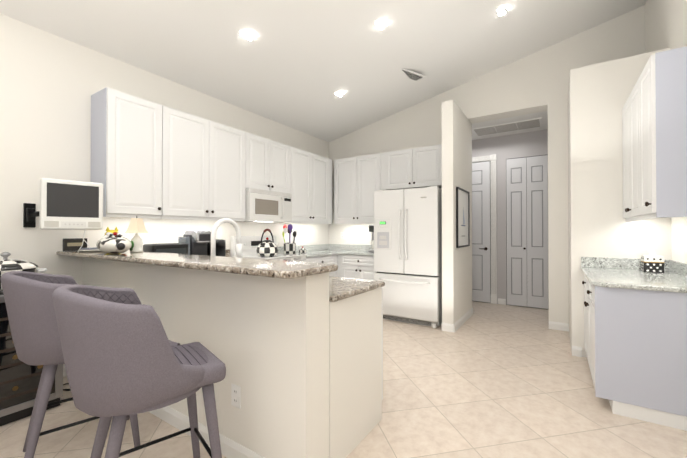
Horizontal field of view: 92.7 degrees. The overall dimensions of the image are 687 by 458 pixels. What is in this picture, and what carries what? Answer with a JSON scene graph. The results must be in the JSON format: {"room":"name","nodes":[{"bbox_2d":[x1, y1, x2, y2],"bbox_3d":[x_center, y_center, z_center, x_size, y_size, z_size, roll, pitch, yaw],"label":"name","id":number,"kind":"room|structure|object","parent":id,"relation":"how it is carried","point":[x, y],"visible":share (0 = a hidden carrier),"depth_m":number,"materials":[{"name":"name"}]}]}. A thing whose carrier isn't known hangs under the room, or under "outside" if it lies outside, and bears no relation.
{"room":"kitchen","nodes":[
{"label":"kitchen","id":0,"kind":"room"},
{"bbox_2d":[105,227,118,234],"bbox_3d":[-1.879,0.083,2.673,0.145,0.200,0.150,0,-1,33],"label":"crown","id":1,"kind":"object","parent":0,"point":[111,231],"visible":0.17,"depth_m":2.62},
{"bbox_2d":[0,14,328,364],"bbox_3d":[-2.312,-0.849,3.010,0.140,4.200,9.960,0,-1,33],"label":"wall","id":2,"kind":"structure","parent":0,"point":[50,84],"depth_m":2.79,"materials":[{"name":"white paint"}]},
{"bbox_2d":[23,178,102,229],"bbox_3d":[-2.221,-0.182,2.608,0.443,0.375,0.384,0,-1,33],"label":"tv","id":3,"kind":"object","parent":2,"relation":"attached to","point":[70,205],"visible":1,"depth_m":2.50,"materials":[{"name":"white plastic"}]},
{"bbox_2d":[63,365,66,376],"bbox_3d":[-3.590,1.187,0.884,0.014,0.095,4.750,0,-1,33],"label":"baseboard","id":4,"kind":"structure","parent":2,"relation":"attached to","point":[64,369],"depth_m":2.77,"materials":[{"name":"white"}]},
{"bbox_2d":[91,88,166,215],"bbox_3d":[-2.008,-0.666,3.049,0.321,1.067,0.467,0,-1,33],"label":"upper cabinet","id":5,"kind":"object","parent":2,"relation":"attached to","point":[150,159],"depth_m":2.91,"materials":[{"name":"white wood"}]},
{"bbox_2d":[155,107,246,219],"bbox_3d":[-1.605,-0.661,3.668,0.321,1.067,1.010,0,-1,33],"label":"upper cabinet","id":6,"kind":"object","parent":2,"relation":"attached to","point":[205,160],"depth_m":3.51,"materials":[{"name":"white wood"}]},
{"bbox_2d":[247,132,290,193],"bbox_3d":[-1.113,-0.846,4.427,0.321,0.686,0.793,0,-1,33],"label":"upper cabinet","id":7,"kind":"object","parent":2,"relation":"attached to","point":[268,161],"depth_m":4.32,"materials":[{"name":"white wood"}]},
{"bbox_2d":[240,188,291,222],"bbox_3d":[-1.067,-0.298,4.392,0.430,0.404,0.762,0,-1,33],"label":"microwave","id":8,"kind":"object","parent":7,"relation":"attached to","point":[261,205],"visible":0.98,"depth_m":4.23,"materials":[{"name":"white plastic"}]},
{"bbox_2d":[288,146,331,223],"bbox_3d":[-0.604,-0.649,5.210,0.321,1.067,1.074,0,-1,33],"label":"upper cabinet","id":9,"kind":"object","parent":2,"relation":"attached to","point":[311,174],"depth_m":5.06,"materials":[{"name":"white wood"}]},
{"bbox_2d":[82,257,328,457],"bbox_3d":[-1.187,0.730,2.269,2.540,1.030,0.184,0,-1,33],"label":"wall","id":10,"kind":"structure","parent":0,"point":[265,340],"depth_m":1.68,"materials":[{"name":"white paint"}]},
{"bbox_2d":[56,250,337,278],"bbox_3d":[-1.203,0.197,2.192,2.598,0.032,0.390,0,-1,33],"label":"bar","id":11,"kind":"object","parent":10,"relation":"on","point":[281,269],"visible":1,"depth_m":1.73,"materials":[{"name":"stone"}]},
{"bbox_2d":[63,230,99,251],"bbox_3d":[-2.087,0.094,2.749,0.327,0.183,0.339,0,-1,33],"label":"radio","id":12,"kind":"object","parent":11,"relation":"on","point":[74,244],"visible":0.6,"depth_m":2.71,"materials":[{"name":"black plastic"}]},
{"bbox_2d":[96,232,133,253],"bbox_3d":[-1.667,0.101,2.396,0.404,0.161,0.225,0,-1,33],"label":"tureen","id":13,"kind":"object","parent":11,"relation":"on","point":[113,243],"visible":1,"depth_m":2.30,"materials":[{"name":"white ceramic"}]},
{"bbox_2d":[125,216,148,252],"bbox_3d":[-1.625,0.040,2.574,0.116,0.285,0.116,0,0,8],"label":"lamp","id":14,"kind":"object","parent":11,"relation":"on","point":[136,225],"visible":0.92,"depth_m":2.54,"materials":[{"name":"white ceramic"}]},
{"bbox_2d":[149,406,264,457],"bbox_3d":[-1.233,1.197,2.168,2.510,0.095,0.030,0,-1,33],"label":"baseboard","id":15,"kind":"structure","parent":10,"relation":"attached to","point":[230,448],"depth_m":1.89,"materials":[{"name":"white wood"}]},
{"bbox_2d":[231,384,240,408],"bbox_3d":[-0.577,0.897,1.757,0.072,0.116,0.007,0,-1,33],"label":"outlet","id":16,"kind":"object","parent":10,"relation":"attached to","point":[235,395],"depth_m":1.75,"materials":[{"name":"white plastic"}]},
{"bbox_2d":[0,0,646,141],"bbox_3d":[-0.429,-2.152,1.797,4.650,1.108,9.980,0,-1,33],"label":"ceiling","id":17,"kind":"structure","parent":0,"point":[297,64],"depth_m":3.49,"materials":[{"name":"white paint"}]},
{"bbox_2d":[238,33,253,41],"bbox_3d":[-0.933,-1.828,3.123,0.160,0.037,0.163,0,0,27],"label":"recessed light","id":18,"kind":"object","parent":17,"relation":"in","point":[245,35],"depth_m":3.10,"materials":[{"name":"white glass"}]},
{"bbox_2d":[374,22,385,30],"bbox_3d":[0.350,-2.031,3.281,0.160,0.037,0.163,0,0,27],"label":"recessed light","id":19,"kind":"object","parent":17,"relation":"in","point":[380,25],"depth_m":3.26,"materials":[{"name":"white glass"}]},
{"bbox_2d":[401,68,425,80],"bbox_3d":[0.853,-1.999,4.242,0.382,0.090,0.218,0,0,-23],"label":"ceiling vent","id":20,"kind":"object","parent":17,"relation":"in","point":[412,75],"visible":0.69,"depth_m":4.21,"materials":[{"name":"white metal"}]},
{"bbox_2d":[497,8,507,16],"bbox_3d":[1.608,-2.236,3.384,0.160,0.037,0.163,0,0,27],"label":"recessed light","id":21,"kind":"object","parent":17,"relation":"in","point":[502,12],"depth_m":3.36,"materials":[{"name":"white glass"}]},
{"bbox_2d":[472,117,542,135],"bbox_3d":[2.530,-1.571,5.088,0.955,0.015,0.450,0,-1,33],"label":"ceiling vent","id":22,"kind":"object","parent":17,"relation":"in","point":[512,126],"visible":1,"depth_m":5.05,"materials":[{"name":"white metal"}]},
{"bbox_2d":[0,301,686,457],"bbox_3d":[-0.402,1.292,1.812,4.950,0.100,10.180,0,-1,33],"label":"floor","id":23,"kind":"structure","parent":0,"point":[487,380],"depth_m":2.22,"materials":[{"name":"tile"}]},
{"bbox_2d":[0,294,62,425],"bbox_3d":[-2.360,0.830,2.193,0.565,0.830,0.600,0,-1,33],"label":"wine cooler","id":24,"kind":"object","parent":23,"relation":"on","point":[19,382],"visible":0.42,"depth_m":2.09,"materials":[{"name":"black metal"}]},
{"bbox_2d":[0,252,46,293],"bbox_3d":[-2.331,0.285,2.201,0.420,0.258,0.518,0,-1,33],"label":"pot","id":25,"kind":"object","parent":24,"relation":"on","point":[7,264],"visible":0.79,"depth_m":2.21,"materials":[{"name":"multicoloured ceramic"}]},
{"bbox_2d":[0,271,139,457],"bbox_3d":[-1.480,0.732,1.836,0.534,1.025,0.616,0,-1,33],"label":"stool","id":26,"kind":"object","parent":23,"relation":"on","point":[32,317],"visible":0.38,"depth_m":1.59,"materials":[{"name":"fabric"}]},
{"bbox_2d":[52,284,225,457],"bbox_3d":[-0.819,0.729,1.384,0.540,1.025,0.617,0,-1,33],"label":"stool","id":27,"kind":"object","parent":23,"relation":"on","point":[124,356],"visible":1,"depth_m":1.16,"materials":[{"name":"fabric"}]},
{"bbox_2d":[230,236,306,261],"bbox_3d":[-0.954,0.678,4.309,0.687,1.165,0.758,0,-1,33],"label":"range","id":28,"kind":"object","parent":23,"relation":"on","point":[250,244],"visible":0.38,"depth_m":4.30,"materials":[{"name":"white"}]},
{"bbox_2d":[256,228,278,256],"bbox_3d":[-0.932,0.165,4.117,0.269,0.344,0.336,0,-1,33],"label":"kettle","id":29,"kind":"object","parent":28,"relation":"on","point":[267,248],"visible":1,"depth_m":4.00,"materials":[{"name":"multicoloured ceramic"}]},
{"bbox_2d":[306,254,337,276],"bbox_3d":[-0.559,0.832,4.997,0.617,0.868,0.805,0,-1,33],"label":"base cabinet","id":30,"kind":"object","parent":23,"relation":"on","point":[331,259],"depth_m":4.95,"materials":[{"name":"white wood"}]},
{"bbox_2d":[329,287,382,457],"bbox_3d":[-0.765,0.816,2.914,2.540,0.868,1.353,0,-1,33],"label":"base cabinet","id":31,"kind":"object","parent":23,"relation":"on","point":[355,365],"visible":0.19,"depth_m":1.86,"materials":[{"name":"white wood"}]},
{"bbox_2d":[226,255,384,301],"bbox_3d":[-0.951,0.313,2.607,2.568,0.130,0.630,0,-1,33],"label":"countertop","id":32,"kind":"structure","parent":31,"relation":"on","point":[340,288],"depth_m":1.95,"materials":[{"name":"stone"}]},
{"bbox_2d":[143,243,187,253],"bbox_3d":[-1.768,0.249,3.267,0.204,0.206,0.360,0,-1,33],"label":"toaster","id":33,"kind":"object","parent":32,"relation":"on","point":[179,248],"visible":0.46,"depth_m":3.19,"materials":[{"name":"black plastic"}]},
{"bbox_2d":[178,231,210,254],"bbox_3d":[-1.591,0.186,3.526,0.280,0.335,0.245,0,-1,33],"label":"coffee brewer","id":34,"kind":"object","parent":32,"relation":"on","point":[196,241],"visible":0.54,"depth_m":3.47,"materials":[{"name":"grey"}]},
{"bbox_2d":[207,239,225,256],"bbox_3d":[-1.424,0.238,3.727,0.280,0.235,0.195,0,-1,33],"label":"machine","id":35,"kind":"object","parent":32,"relation":"on","point":[220,247],"visible":0.35,"depth_m":3.68,"materials":[{"name":"black plastic"}]},
{"bbox_2d":[211,218,241,257],"bbox_3d":[-0.812,0.132,2.369,0.162,0.427,0.278,0,-1,33],"label":"faucet","id":36,"kind":"object","parent":32,"relation":"on","point":[217,224],"visible":0.77,"depth_m":2.39,"materials":[{"name":"white metal"}]},
{"bbox_2d":[338,254,376,279],"bbox_3d":[0.403,0.834,5.202,0.648,0.868,0.617,0,-1,33],"label":"base cabinet","id":37,"kind":"object","parent":23,"relation":"on","point":[356,266],"depth_m":4.97,"materials":[{"name":"white wood"}]},
{"bbox_2d":[278,244,373,257],"bbox_3d":[-0.096,0.332,5.058,1.334,0.130,1.412,0,-1,33],"label":"countertop","id":38,"kind":"structure","parent":37,"relation":"on","point":[326,249],"depth_m":5.51,"materials":[{"name":"stone"}]},
{"bbox_2d":[282,224,296,253],"bbox_3d":[-0.783,0.146,4.787,0.218,0.435,0.218,0,-1,33],"label":"utensil crock","id":39,"kind":"object","parent":38,"relation":"on","point":[289,247],"visible":0.94,"depth_m":4.72,"materials":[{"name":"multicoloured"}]},
{"bbox_2d":[299,246,305,253],"bbox_3d":[-0.604,0.309,4.824,0.116,0.109,0.116,0,-1,33],"label":"sugar bowl","id":40,"kind":"object","parent":38,"relation":"on","point":[302,250],"visible":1,"depth_m":4.78,"materials":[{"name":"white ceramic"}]},
{"bbox_2d":[369,225,373,251],"bbox_3d":[0.542,0.152,5.286,0.200,0.430,0.220,0,-1,33],"label":"coffee maker","id":41,"kind":"object","parent":38,"relation":"on","point":[371,228],"visible":0.23,"depth_m":5.22,"materials":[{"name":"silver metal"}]},
{"bbox_2d":[374,186,441,327],"bbox_3d":[0.993,0.356,4.653,0.905,1.810,0.858,0,-1,33],"label":"fridge","id":42,"kind":"object","parent":23,"relation":"on","point":[408,246],"visible":0.96,"depth_m":4.30,"materials":[{"name":"white metal"}]},
{"bbox_2d":[582,275,686,430],"bbox_3d":[2.289,0.823,2.567,0.647,0.849,1.123,0,-1,33],"label":"base cabinet","id":43,"kind":"object","parent":23,"relation":"on","point":[635,343],"visible":0.96,"depth_m":2.13,"materials":[{"name":"white wood"}]},
{"bbox_2d":[581,257,686,292],"bbox_3d":[2.286,0.332,2.559,0.644,0.130,1.148,0,-1,33],"label":"countertop","id":44,"kind":"structure","parent":43,"relation":"on","point":[625,273],"depth_m":2.59,"materials":[{"name":"stone"}]},
{"bbox_2d":[641,246,664,272],"bbox_3d":[2.648,0.258,2.809,0.129,0.221,0.129,0,-1,33],"label":"tissue box","id":45,"kind":"object","parent":44,"relation":"on","point":[652,262],"visible":1,"depth_m":2.77,"materials":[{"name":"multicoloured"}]},
{"bbox_2d":[442,100,471,323],"bbox_3d":[1.575,-0.160,4.492,0.140,2.845,1.070,0,-1,33],"label":"wall","id":46,"kind":"structure","parent":0,"point":[456,172],"depth_m":4.08,"materials":[{"name":"white paint"}]},
{"bbox_2d":[452,307,472,331],"bbox_3d":[1.636,1.214,4.434,0.014,0.095,1.084,0,-1,33],"label":"baseboard","id":47,"kind":"structure","parent":46,"relation":"attached to","point":[465,317],"depth_m":4.32,"materials":[{"name":"white wood"}]},
{"bbox_2d":[456,187,469,247],"bbox_3d":[1.603,-0.144,4.384,0.023,0.770,0.660,0,-1,33],"label":"framed art","id":48,"kind":"object","parent":46,"relation":"attached to","point":[462,217],"visible":1,"depth_m":4.35,"materials":[{"name":"black paper"}]},
{"bbox_2d":[329,5,644,322],"bbox_3d":[1.624,-0.834,4.949,4.350,4.200,0.260,0,-1,33],"label":"wall","id":49,"kind":"structure","parent":0,"point":[536,82],"depth_m":4.21,"materials":[{"name":"white paint"}]},
{"bbox_2d":[334,153,381,223],"bbox_3d":[0.312,-0.647,5.448,0.916,1.066,0.322,0,-1,33],"label":"upper cabinet","id":50,"kind":"object","parent":49,"relation":"attached to","point":[359,181],"depth_m":5.32,"materials":[{"name":"white wood"}]},
{"bbox_2d":[382,144,441,189],"bbox_3d":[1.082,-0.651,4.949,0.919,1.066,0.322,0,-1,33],"label":"upper cabinet","id":51,"kind":"object","parent":49,"relation":"attached to","point":[421,167],"depth_m":4.81,"materials":[{"name":"white wood"}]},
{"bbox_2d":[472,129,547,304],"bbox_3d":[2.303,-0.155,5.862,4.490,2.855,0.140,0,-1,33],"label":"wall","id":52,"kind":"structure","parent":0,"point":[519,145],"depth_m":5.52,"materials":[{"name":"grey paint"}]},
{"bbox_2d":[472,154,548,308],"bbox_3d":[2.501,0.000,5.598,1.704,2.542,0.082,0,-1,33],"label":"doors","id":53,"kind":"structure","parent":52,"relation":"attached to","point":[527,228],"depth_m":5.39,"materials":[{"name":"grey wood"}]},
{"bbox_2d":[568,48,670,357],"bbox_3d":[2.893,-0.167,3.565,0.720,2.845,1.190,0,-1,33],"label":"wall block","id":54,"kind":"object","parent":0,"point":[598,96],"visible":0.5,"depth_m":3.14,"materials":[{"name":"white paint"}]},
{"bbox_2d":[645,0,686,263],"bbox_3d":[1.208,-0.871,0.187,0.140,4.200,8.780,0,-1,33],"label":"wall","id":55,"kind":"structure","parent":0,"point":[665,24],"depth_m":2.84,"materials":[{"name":"white paint"}]},
{"bbox_2d":[622,46,686,221],"bbox_3d":[2.413,-0.598,2.498,0.352,1.057,1.121,0,-1,33],"label":"upper cabinet","id":56,"kind":"object","parent":55,"relation":"attached to","point":[654,131],"visible":1,"depth_m":2.10,"materials":[{"name":"white wood"}]}
]}

